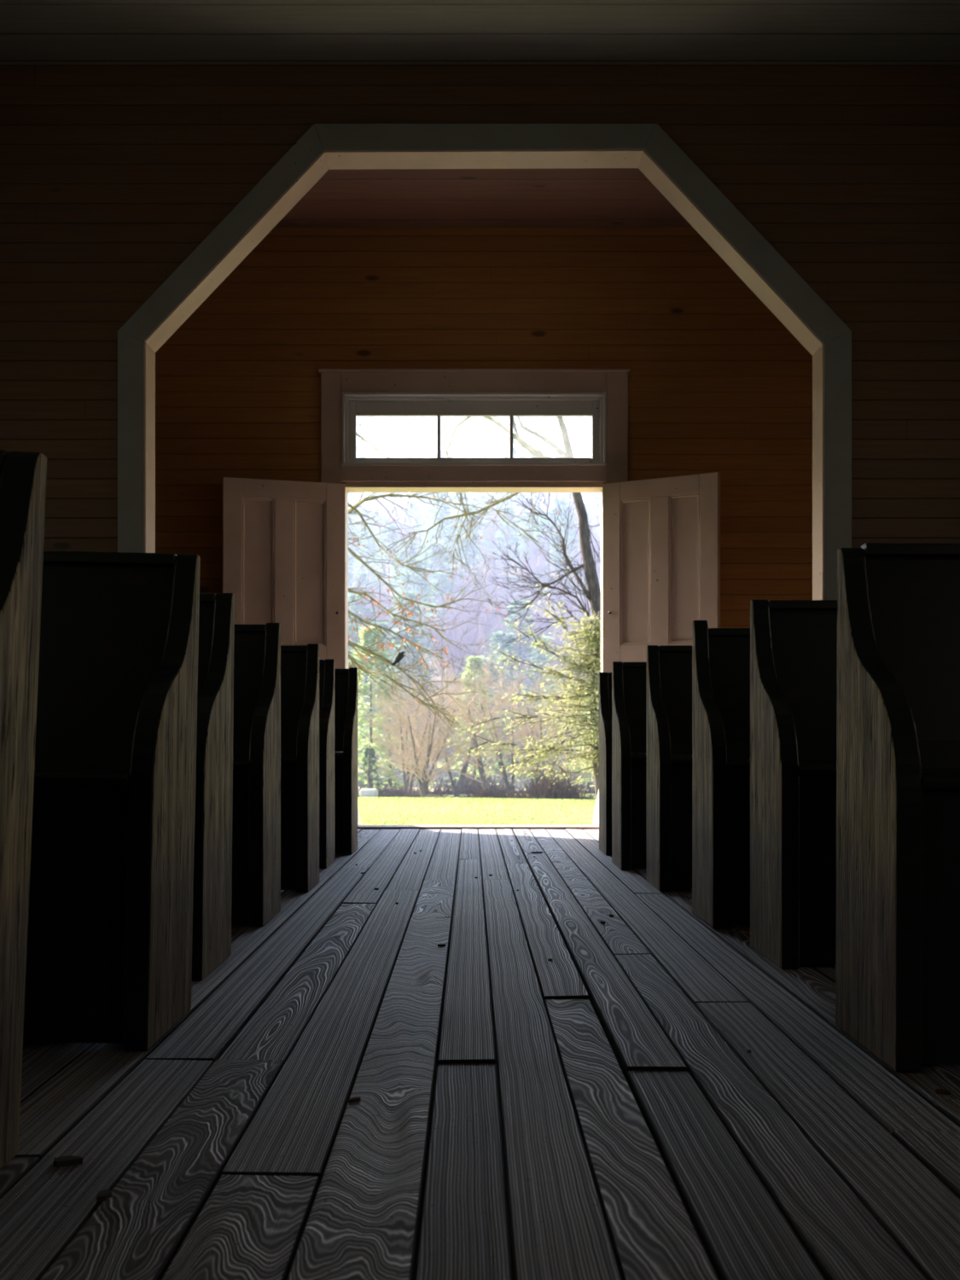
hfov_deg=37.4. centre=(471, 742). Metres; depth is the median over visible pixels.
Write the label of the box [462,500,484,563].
evergreen tree
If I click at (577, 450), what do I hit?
evergreen tree
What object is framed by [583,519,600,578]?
evergreen tree
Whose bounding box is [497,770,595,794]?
thicket
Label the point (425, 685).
bare tree
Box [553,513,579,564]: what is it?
evergreen tree
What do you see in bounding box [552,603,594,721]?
bare tree
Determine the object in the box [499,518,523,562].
evergreen tree
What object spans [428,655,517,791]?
evergreen tree
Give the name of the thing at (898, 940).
pew
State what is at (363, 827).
threshold
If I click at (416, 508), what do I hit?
evergreen tree
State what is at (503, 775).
leafless tree
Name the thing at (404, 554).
evergreen tree
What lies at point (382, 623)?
evergreen tree
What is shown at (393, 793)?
thicket
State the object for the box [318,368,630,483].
trim
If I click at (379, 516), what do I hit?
evergreen tree
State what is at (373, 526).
evergreen tree
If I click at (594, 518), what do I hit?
bare tree
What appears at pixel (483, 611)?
bare tree
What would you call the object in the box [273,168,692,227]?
ceiling
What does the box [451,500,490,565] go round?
evergreen tree
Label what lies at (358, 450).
evergreen tree
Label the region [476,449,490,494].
evergreen tree
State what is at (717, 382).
wall
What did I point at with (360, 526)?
evergreen tree
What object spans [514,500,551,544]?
bare tree
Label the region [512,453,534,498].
evergreen tree
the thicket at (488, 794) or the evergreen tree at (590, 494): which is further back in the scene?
the evergreen tree at (590, 494)
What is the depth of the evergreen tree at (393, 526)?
213.00 m
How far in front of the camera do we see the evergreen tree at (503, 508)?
218.53 m
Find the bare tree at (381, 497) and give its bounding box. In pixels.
[381,497,401,523]
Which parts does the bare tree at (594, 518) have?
crown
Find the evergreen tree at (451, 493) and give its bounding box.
[442,492,472,513]
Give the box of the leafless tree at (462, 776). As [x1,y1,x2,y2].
[388,649,532,796]
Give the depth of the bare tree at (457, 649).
144.47 m
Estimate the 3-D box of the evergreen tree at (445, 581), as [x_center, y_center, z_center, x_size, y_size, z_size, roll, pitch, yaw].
[-4.304,-17.856,194.287,8.883,11.439,8.605,0,0,-25]
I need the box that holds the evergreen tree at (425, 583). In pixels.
[401,572,438,629]
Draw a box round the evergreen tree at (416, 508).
[406,502,426,558]
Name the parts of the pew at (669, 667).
panel, rail, backrest, panel, seat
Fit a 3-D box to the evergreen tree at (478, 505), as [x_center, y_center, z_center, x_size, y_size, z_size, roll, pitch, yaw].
[0.010,-38.842,265.688,8.244,11.604,7.985,0,0,-3]
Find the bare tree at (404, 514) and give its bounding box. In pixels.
[391,514,415,541]
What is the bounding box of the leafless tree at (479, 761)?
[403,645,545,791]
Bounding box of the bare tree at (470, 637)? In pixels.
[440,620,494,694]
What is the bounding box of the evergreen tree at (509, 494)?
[507,492,527,518]
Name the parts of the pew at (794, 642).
panel, rail, backrest, panel, seat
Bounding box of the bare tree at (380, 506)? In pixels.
[368,492,401,529]
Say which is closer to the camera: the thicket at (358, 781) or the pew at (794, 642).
the pew at (794, 642)
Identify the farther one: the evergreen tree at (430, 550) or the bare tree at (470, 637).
the evergreen tree at (430, 550)
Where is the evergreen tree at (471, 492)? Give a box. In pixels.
[465,492,488,502]
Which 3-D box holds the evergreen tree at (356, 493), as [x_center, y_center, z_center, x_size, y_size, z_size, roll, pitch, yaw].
[-26.149,-54.412,321.982,8.250,16.335,7.731,0,0,-19]
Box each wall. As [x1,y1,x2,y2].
[0,64,959,552]
[155,227,812,628]
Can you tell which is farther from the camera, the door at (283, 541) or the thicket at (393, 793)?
the thicket at (393, 793)
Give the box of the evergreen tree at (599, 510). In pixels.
[594,510,600,563]
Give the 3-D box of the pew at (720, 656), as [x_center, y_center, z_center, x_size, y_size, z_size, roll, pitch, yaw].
[1.799,0.074,4.133,2.250,0.891,0.374,0,0,0]
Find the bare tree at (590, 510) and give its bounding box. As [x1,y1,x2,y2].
[571,505,600,546]
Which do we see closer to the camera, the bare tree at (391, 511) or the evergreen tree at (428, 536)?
the evergreen tree at (428, 536)
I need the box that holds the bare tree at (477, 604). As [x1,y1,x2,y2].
[438,571,511,704]
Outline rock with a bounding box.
[359,788,378,797]
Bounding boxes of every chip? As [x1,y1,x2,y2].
[53,1155,82,1167]
[96,1189,111,1202]
[349,1096,360,1103]
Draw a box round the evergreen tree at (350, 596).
[348,593,383,706]
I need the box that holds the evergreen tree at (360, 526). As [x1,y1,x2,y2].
[348,524,374,578]
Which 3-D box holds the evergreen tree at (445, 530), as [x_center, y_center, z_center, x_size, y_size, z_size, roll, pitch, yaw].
[-4.612,-31.533,222.484,7.714,15.789,7.229,0,0,37]
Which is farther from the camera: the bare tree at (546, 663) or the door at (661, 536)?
the bare tree at (546, 663)
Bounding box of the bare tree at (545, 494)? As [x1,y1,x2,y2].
[534,492,565,516]
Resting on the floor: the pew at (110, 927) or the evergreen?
the pew at (110, 927)
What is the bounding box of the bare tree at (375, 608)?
[348,572,403,685]
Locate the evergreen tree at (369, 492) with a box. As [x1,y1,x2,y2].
[362,492,389,511]
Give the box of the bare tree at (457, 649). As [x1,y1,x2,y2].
[433,621,502,723]
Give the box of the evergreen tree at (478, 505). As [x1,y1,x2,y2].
[458,505,490,563]
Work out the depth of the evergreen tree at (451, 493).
310.97 m
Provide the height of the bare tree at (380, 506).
14.375 m
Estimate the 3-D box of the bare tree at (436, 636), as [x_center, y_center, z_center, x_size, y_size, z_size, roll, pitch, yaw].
[-2.984,-9.997,162.536,6.351,11.191,5.904,0,0,-28]
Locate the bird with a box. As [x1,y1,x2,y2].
[391,651,405,665]
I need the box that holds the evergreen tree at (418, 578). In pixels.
[385,555,448,658]
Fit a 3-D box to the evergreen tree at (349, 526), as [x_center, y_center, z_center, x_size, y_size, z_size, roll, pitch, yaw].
[-21.103,-32.832,240.705,8.062,10.339,7.161,0,0,26]
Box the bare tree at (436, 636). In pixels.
[418,610,467,699]
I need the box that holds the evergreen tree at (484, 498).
[476,494,497,561]
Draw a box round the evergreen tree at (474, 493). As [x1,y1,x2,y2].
[468,492,488,517]
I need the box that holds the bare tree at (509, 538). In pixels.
[495,524,517,572]
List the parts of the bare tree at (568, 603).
crown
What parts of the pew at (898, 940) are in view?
panel, rail, backrest, seat, panel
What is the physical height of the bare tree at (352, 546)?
7.864 m
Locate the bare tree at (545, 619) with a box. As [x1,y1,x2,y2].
[523,594,560,667]
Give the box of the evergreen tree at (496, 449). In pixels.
[492,448,513,494]
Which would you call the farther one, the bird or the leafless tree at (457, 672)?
the leafless tree at (457, 672)
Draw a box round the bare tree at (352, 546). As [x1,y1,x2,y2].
[348,534,361,565]
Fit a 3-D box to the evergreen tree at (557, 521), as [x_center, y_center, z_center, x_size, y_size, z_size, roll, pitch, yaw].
[16.784,-37.207,256.502,8.915,11.517,10.113,0,0,38]
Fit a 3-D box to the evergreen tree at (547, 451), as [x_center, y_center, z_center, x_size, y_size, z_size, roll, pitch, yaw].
[18.734,-62.588,331.876,8.272,13.597,8.540,0,0,1]
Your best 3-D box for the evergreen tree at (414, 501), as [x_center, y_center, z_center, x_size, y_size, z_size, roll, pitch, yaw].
[-12.456,-51.932,316.656,6.724,10.500,6.942,0,0,-6]
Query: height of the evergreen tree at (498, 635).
12.218 m
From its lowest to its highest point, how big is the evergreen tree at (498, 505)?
11.796 m
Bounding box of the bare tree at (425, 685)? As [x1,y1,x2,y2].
[394,685,433,751]
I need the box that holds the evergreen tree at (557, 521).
[542,505,580,565]
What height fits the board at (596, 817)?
1.048 m
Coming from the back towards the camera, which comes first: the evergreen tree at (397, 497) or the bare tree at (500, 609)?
the evergreen tree at (397, 497)
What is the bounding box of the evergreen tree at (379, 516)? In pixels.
[366,514,395,567]
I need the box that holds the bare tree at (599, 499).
[587,499,600,527]
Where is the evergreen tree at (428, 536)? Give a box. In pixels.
[417,526,448,570]
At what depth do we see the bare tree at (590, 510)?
259.73 m
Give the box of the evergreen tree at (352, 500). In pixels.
[348,494,365,519]
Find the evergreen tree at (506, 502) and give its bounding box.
[498,494,523,546]
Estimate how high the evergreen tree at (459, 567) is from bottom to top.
7.852 m
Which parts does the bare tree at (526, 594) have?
crown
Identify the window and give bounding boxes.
[341,391,606,465]
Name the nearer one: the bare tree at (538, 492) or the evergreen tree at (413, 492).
the bare tree at (538, 492)
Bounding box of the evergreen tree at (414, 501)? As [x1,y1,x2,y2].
[406,492,425,529]
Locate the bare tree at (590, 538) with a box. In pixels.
[570,537,596,586]
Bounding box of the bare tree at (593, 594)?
[485,416,600,648]
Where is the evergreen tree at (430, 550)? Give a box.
[413,540,457,603]
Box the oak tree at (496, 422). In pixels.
[348,416,592,744]
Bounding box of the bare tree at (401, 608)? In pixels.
[384,608,419,680]
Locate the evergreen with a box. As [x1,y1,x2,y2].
[453,581,600,802]
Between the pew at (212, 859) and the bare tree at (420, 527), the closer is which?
the pew at (212, 859)
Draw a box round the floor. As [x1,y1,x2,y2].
[0,828,959,1279]
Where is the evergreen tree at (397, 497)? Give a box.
[370,492,406,525]
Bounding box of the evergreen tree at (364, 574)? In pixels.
[349,571,370,640]
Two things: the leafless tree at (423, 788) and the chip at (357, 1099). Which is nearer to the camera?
the chip at (357, 1099)
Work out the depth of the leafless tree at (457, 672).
100.20 m
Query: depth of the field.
43.53 m
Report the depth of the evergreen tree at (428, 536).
234.10 m
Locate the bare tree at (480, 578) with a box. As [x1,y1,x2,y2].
[458,565,505,626]
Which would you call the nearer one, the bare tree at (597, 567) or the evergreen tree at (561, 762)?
the evergreen tree at (561, 762)
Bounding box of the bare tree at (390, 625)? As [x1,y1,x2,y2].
[382,593,430,676]
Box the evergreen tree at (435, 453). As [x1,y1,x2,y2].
[433,450,446,457]
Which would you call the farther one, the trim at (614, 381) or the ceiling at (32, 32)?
the trim at (614, 381)
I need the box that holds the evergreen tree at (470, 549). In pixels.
[454,537,487,588]
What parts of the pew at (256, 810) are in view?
panel, seat, backrest, rail, panel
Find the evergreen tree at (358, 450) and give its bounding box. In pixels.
[354,445,372,504]
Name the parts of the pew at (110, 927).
panel, seat, backrest, rail, panel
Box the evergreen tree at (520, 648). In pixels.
[497,599,544,713]
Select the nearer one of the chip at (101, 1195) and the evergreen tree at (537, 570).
the chip at (101, 1195)
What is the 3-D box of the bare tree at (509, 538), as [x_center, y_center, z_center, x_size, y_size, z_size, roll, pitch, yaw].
[5.633,-31.591,231.176,4.752,8.140,4.811,0,0,-29]
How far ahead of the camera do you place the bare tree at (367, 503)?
288.52 m
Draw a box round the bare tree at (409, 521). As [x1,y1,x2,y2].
[391,511,420,551]
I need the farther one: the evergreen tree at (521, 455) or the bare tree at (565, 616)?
the evergreen tree at (521, 455)
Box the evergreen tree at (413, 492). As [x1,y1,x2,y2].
[403,492,428,523]
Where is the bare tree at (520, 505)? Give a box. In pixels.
[507,505,535,546]
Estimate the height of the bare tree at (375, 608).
15.757 m
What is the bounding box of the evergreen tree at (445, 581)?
[415,571,466,643]
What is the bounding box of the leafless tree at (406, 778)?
[357,662,471,793]
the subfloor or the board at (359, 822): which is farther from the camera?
the board at (359, 822)
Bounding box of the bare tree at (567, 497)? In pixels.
[558,492,585,515]
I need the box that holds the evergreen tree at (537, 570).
[529,565,555,603]
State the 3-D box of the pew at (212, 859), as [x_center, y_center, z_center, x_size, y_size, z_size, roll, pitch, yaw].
[-1.730,0.067,3.269,2.318,0.931,0.374,1,0,0]
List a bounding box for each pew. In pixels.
[0,449,46,1169]
[23,550,200,1051]
[34,593,234,980]
[231,622,280,926]
[232,643,319,892]
[280,658,334,868]
[334,667,357,855]
[599,672,646,855]
[611,661,692,870]
[646,645,750,891]
[692,620,836,928]
[750,599,959,969]
[835,542,959,1071]
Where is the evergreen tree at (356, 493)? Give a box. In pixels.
[348,492,372,512]
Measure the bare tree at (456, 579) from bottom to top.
9.657 m
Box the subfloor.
[413,833,513,1279]
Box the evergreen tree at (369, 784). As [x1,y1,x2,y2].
[357,748,385,792]
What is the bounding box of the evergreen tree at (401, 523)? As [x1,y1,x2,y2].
[397,523,418,557]
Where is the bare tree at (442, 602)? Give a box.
[434,589,474,658]
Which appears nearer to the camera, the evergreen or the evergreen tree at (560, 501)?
the evergreen
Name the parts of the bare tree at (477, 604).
crown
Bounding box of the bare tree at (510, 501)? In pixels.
[486,500,521,561]
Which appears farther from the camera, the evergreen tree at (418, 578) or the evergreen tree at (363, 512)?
the evergreen tree at (363, 512)
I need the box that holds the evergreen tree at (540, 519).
[521,515,564,566]
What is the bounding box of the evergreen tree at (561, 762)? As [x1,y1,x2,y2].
[532,670,587,771]
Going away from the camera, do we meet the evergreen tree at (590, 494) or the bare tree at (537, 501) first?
the bare tree at (537, 501)
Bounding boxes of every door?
[221,477,344,668]
[602,471,720,672]
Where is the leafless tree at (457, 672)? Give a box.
[358,672,477,783]
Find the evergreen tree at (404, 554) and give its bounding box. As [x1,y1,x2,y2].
[382,552,417,592]
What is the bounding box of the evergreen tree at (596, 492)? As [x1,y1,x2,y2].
[582,492,600,517]
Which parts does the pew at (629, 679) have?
panel, rail, backrest, panel, seat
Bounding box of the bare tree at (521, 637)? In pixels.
[497,615,543,675]
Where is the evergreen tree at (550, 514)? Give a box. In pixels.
[532,510,573,579]
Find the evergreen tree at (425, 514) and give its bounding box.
[411,492,437,535]
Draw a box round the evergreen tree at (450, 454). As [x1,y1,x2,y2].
[436,451,456,512]
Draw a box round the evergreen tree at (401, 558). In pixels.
[384,540,436,620]
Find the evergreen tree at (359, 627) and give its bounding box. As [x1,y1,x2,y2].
[348,622,387,750]
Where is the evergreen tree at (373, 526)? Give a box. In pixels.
[362,511,389,566]
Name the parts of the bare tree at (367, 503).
crown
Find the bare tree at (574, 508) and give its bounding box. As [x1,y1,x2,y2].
[564,498,594,566]
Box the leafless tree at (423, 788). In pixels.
[358,655,505,797]
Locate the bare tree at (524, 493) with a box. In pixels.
[512,492,535,529]
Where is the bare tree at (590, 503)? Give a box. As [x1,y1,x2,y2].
[585,503,600,536]
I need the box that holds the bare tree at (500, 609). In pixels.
[477,593,549,690]
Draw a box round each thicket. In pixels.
[357,773,447,795]
[357,786,448,797]
[416,772,528,795]
[449,785,526,798]
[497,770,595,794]
[502,770,595,800]
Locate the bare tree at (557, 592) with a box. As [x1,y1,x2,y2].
[544,576,582,643]
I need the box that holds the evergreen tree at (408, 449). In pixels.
[399,447,414,503]
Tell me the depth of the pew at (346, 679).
6.66 m
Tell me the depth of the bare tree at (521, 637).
162.60 m
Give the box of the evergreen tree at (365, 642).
[350,625,418,793]
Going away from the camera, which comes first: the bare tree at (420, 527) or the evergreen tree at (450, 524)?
the evergreen tree at (450, 524)
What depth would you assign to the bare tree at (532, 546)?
215.93 m
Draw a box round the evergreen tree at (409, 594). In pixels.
[379,591,439,699]
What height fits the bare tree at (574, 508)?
13.769 m
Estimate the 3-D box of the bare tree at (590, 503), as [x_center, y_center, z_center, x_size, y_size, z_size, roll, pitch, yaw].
[26.118,-45.448,296.309,6.990,10.154,7.077,0,0,-5]
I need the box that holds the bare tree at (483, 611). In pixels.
[443,610,491,661]
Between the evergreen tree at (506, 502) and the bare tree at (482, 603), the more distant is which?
the evergreen tree at (506, 502)
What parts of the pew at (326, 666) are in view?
rail, backrest, panel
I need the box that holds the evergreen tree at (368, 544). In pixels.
[352,528,388,599]
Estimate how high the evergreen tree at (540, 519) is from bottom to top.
8.917 m
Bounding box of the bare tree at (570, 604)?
[540,576,600,685]
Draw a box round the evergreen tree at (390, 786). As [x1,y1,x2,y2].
[358,674,421,792]
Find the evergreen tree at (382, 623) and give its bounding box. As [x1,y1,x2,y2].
[360,620,403,727]
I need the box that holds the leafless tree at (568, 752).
[490,656,598,783]
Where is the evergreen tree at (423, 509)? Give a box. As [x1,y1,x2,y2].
[408,492,434,539]
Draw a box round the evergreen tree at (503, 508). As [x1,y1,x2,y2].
[489,506,523,589]
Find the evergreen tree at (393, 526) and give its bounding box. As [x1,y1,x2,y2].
[370,523,408,616]
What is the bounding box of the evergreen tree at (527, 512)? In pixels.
[512,511,542,564]
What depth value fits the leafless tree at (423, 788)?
77.24 m
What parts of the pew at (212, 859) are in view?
seat, backrest, rail, panel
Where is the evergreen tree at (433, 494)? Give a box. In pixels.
[419,494,453,562]
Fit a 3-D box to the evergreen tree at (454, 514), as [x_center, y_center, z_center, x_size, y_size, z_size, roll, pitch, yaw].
[-2.484,-37.065,258.620,6.564,9.347,6.358,0,0,30]
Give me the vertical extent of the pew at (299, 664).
0.886 m
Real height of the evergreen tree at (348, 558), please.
10.623 m
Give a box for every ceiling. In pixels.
[0,0,959,63]
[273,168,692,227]
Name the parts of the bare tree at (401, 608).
crown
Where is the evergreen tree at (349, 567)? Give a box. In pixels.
[348,564,354,624]
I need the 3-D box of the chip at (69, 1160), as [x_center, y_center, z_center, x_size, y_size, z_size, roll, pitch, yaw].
[-0.499,0.518,1.752,0.033,0.007,0.020,0,0,-30]
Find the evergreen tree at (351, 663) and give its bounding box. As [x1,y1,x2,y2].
[348,659,383,786]
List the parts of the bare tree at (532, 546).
crown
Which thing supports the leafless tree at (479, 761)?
on the field
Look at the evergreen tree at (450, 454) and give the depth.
319.20 m
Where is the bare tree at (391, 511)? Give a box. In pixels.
[387,501,417,528]
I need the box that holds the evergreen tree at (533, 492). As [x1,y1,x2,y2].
[532,492,546,508]
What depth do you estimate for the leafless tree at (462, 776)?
89.66 m
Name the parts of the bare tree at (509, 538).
crown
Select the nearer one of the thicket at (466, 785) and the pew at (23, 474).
the pew at (23, 474)
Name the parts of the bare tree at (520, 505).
crown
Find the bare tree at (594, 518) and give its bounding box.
[588,517,600,565]
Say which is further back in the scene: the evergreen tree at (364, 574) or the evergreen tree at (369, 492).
the evergreen tree at (369, 492)
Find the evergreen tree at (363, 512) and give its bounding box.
[348,506,375,560]
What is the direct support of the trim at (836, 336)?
attached to the wall at (112, 176)
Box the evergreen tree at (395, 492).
[388,492,408,512]
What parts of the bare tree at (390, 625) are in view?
crown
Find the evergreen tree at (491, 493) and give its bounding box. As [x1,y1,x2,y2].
[483,492,505,526]
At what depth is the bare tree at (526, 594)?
175.98 m
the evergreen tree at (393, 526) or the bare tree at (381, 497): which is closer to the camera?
the evergreen tree at (393, 526)
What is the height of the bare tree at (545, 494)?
14.326 m
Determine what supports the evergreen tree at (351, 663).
on the field
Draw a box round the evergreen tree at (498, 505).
[473,502,517,558]
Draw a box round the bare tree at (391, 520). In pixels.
[359,504,407,575]
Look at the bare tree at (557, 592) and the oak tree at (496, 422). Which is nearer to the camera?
the oak tree at (496, 422)
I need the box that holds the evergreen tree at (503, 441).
[494,434,517,500]
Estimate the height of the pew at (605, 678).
0.860 m
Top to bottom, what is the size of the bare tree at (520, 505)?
10.473 m
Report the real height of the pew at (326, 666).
0.882 m
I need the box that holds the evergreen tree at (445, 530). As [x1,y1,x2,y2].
[419,492,464,585]
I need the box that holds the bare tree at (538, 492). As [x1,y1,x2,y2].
[529,492,556,511]
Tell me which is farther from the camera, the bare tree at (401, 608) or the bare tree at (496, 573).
the bare tree at (496, 573)
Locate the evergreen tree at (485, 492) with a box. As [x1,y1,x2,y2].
[471,492,488,505]
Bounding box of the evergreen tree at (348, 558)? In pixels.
[348,558,358,611]
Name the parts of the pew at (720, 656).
panel, rail, backrest, panel, seat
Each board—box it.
[357,808,361,825]
[593,789,599,825]
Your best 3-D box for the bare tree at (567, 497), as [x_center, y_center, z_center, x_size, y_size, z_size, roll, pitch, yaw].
[21.595,-50.013,305.066,5.916,11.458,7.067,0,0,-26]
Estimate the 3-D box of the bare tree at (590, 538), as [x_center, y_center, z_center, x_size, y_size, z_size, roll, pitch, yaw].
[17.396,-27.545,216.575,5.521,8.764,6.595,0,0,-17]
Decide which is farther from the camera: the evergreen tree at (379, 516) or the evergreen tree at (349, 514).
the evergreen tree at (349, 514)
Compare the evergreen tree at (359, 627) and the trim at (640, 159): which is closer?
the trim at (640, 159)
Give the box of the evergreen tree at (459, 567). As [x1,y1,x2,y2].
[440,565,472,612]
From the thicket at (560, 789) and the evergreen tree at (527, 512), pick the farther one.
the evergreen tree at (527, 512)
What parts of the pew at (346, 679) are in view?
seat, panel, backrest, rail, panel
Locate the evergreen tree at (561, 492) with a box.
[558,492,575,514]
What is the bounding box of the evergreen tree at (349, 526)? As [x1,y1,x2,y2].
[348,518,360,572]
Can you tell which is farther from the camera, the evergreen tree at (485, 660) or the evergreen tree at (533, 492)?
the evergreen tree at (533, 492)
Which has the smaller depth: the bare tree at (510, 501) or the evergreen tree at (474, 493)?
the bare tree at (510, 501)
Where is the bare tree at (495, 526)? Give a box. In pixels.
[472,506,517,574]
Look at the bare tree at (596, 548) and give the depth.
205.44 m
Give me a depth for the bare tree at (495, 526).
224.75 m
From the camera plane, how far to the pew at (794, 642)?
3.40 m
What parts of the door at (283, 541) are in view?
panel, panel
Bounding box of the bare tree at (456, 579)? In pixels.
[449,564,477,625]
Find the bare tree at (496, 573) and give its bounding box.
[472,543,521,616]
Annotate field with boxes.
[357,792,595,825]
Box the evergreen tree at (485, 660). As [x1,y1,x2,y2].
[447,655,519,773]
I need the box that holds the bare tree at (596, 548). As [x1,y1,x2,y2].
[566,524,600,580]
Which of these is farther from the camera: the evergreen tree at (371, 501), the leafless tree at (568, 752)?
the evergreen tree at (371, 501)
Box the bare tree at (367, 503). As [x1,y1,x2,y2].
[348,502,373,569]
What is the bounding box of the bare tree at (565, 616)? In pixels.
[555,616,586,661]
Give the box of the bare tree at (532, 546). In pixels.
[517,526,554,587]
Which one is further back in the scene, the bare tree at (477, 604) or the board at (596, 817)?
the bare tree at (477, 604)
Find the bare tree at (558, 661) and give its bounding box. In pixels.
[550,640,580,690]
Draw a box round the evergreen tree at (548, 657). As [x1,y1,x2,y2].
[519,636,563,733]
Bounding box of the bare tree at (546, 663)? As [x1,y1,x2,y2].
[515,653,555,718]
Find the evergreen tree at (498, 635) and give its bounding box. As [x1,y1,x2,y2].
[470,630,530,752]
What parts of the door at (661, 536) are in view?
panel, panel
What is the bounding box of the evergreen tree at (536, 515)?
[518,509,551,559]
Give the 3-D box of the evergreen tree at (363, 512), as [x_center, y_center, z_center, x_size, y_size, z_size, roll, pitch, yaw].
[-19.858,-37.094,257.469,6.703,11.483,6.282,0,0,-23]
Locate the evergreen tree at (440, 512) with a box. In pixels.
[418,506,457,577]
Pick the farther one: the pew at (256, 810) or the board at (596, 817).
the board at (596, 817)
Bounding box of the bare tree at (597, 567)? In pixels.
[578,557,600,605]
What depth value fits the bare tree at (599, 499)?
290.21 m
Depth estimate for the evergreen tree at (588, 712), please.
89.94 m
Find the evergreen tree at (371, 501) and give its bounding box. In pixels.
[365,492,384,516]
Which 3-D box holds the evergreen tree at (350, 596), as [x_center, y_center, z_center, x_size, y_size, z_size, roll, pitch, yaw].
[-13.092,-10.145,157.662,9.677,13.483,10.895,0,0,29]
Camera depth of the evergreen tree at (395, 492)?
329.42 m
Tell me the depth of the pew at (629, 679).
5.88 m
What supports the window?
in the wall at (717, 382)
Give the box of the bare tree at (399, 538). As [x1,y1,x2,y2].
[377,522,413,582]
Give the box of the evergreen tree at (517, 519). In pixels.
[507,517,536,563]
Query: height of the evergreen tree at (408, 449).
13.959 m
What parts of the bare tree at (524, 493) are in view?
crown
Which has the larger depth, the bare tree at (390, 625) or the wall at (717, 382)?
the bare tree at (390, 625)
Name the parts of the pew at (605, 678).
panel, backrest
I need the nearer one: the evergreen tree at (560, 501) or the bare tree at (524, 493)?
the evergreen tree at (560, 501)
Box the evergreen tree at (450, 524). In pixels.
[442,514,465,564]
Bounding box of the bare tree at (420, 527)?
[412,527,426,556]
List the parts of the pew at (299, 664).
seat, panel, rail, backrest, panel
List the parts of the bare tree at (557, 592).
crown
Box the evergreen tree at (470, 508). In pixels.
[448,506,493,575]
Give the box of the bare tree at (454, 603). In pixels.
[424,603,471,692]
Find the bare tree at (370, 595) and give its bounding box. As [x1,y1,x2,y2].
[354,577,396,633]
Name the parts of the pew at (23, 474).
rail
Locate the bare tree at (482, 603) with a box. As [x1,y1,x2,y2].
[443,590,494,644]
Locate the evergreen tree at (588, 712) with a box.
[563,664,600,791]
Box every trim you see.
[117,123,851,599]
[143,148,825,599]
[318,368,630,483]
[344,482,603,672]
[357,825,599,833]
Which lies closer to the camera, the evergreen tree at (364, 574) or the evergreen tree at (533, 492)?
the evergreen tree at (364, 574)
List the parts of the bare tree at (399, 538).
crown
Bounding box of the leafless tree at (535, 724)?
[482,657,592,784]
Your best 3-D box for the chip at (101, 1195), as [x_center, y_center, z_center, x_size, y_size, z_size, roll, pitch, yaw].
[-0.419,0.518,1.618,0.015,0.006,0.028,0,0,0]
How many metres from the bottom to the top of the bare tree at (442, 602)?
10.418 m
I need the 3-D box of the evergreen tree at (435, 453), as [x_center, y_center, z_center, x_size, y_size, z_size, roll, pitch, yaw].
[-7.399,-65.098,346.506,10.343,12.115,9.118,0,0,-41]
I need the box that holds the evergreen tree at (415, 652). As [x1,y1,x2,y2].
[365,641,446,734]
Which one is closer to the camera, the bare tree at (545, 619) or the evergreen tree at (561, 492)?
the bare tree at (545, 619)
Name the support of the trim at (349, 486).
attached to the wall at (717, 382)
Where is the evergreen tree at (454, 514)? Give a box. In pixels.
[442,512,468,560]
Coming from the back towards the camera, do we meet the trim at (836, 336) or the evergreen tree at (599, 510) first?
the evergreen tree at (599, 510)
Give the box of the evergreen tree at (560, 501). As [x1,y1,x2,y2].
[543,497,580,573]
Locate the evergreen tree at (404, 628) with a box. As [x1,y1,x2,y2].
[364,627,442,716]
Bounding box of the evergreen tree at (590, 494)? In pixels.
[584,492,600,525]
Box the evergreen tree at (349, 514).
[348,506,364,566]
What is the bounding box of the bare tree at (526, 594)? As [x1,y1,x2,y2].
[489,581,549,683]
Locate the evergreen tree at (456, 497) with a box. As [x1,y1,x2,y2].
[448,492,467,558]
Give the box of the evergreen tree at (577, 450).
[564,448,595,501]
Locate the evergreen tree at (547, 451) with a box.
[542,446,563,499]
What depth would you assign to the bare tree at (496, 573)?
206.50 m
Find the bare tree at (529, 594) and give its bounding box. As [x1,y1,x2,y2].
[524,580,561,658]
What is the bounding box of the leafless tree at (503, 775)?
[418,628,564,795]

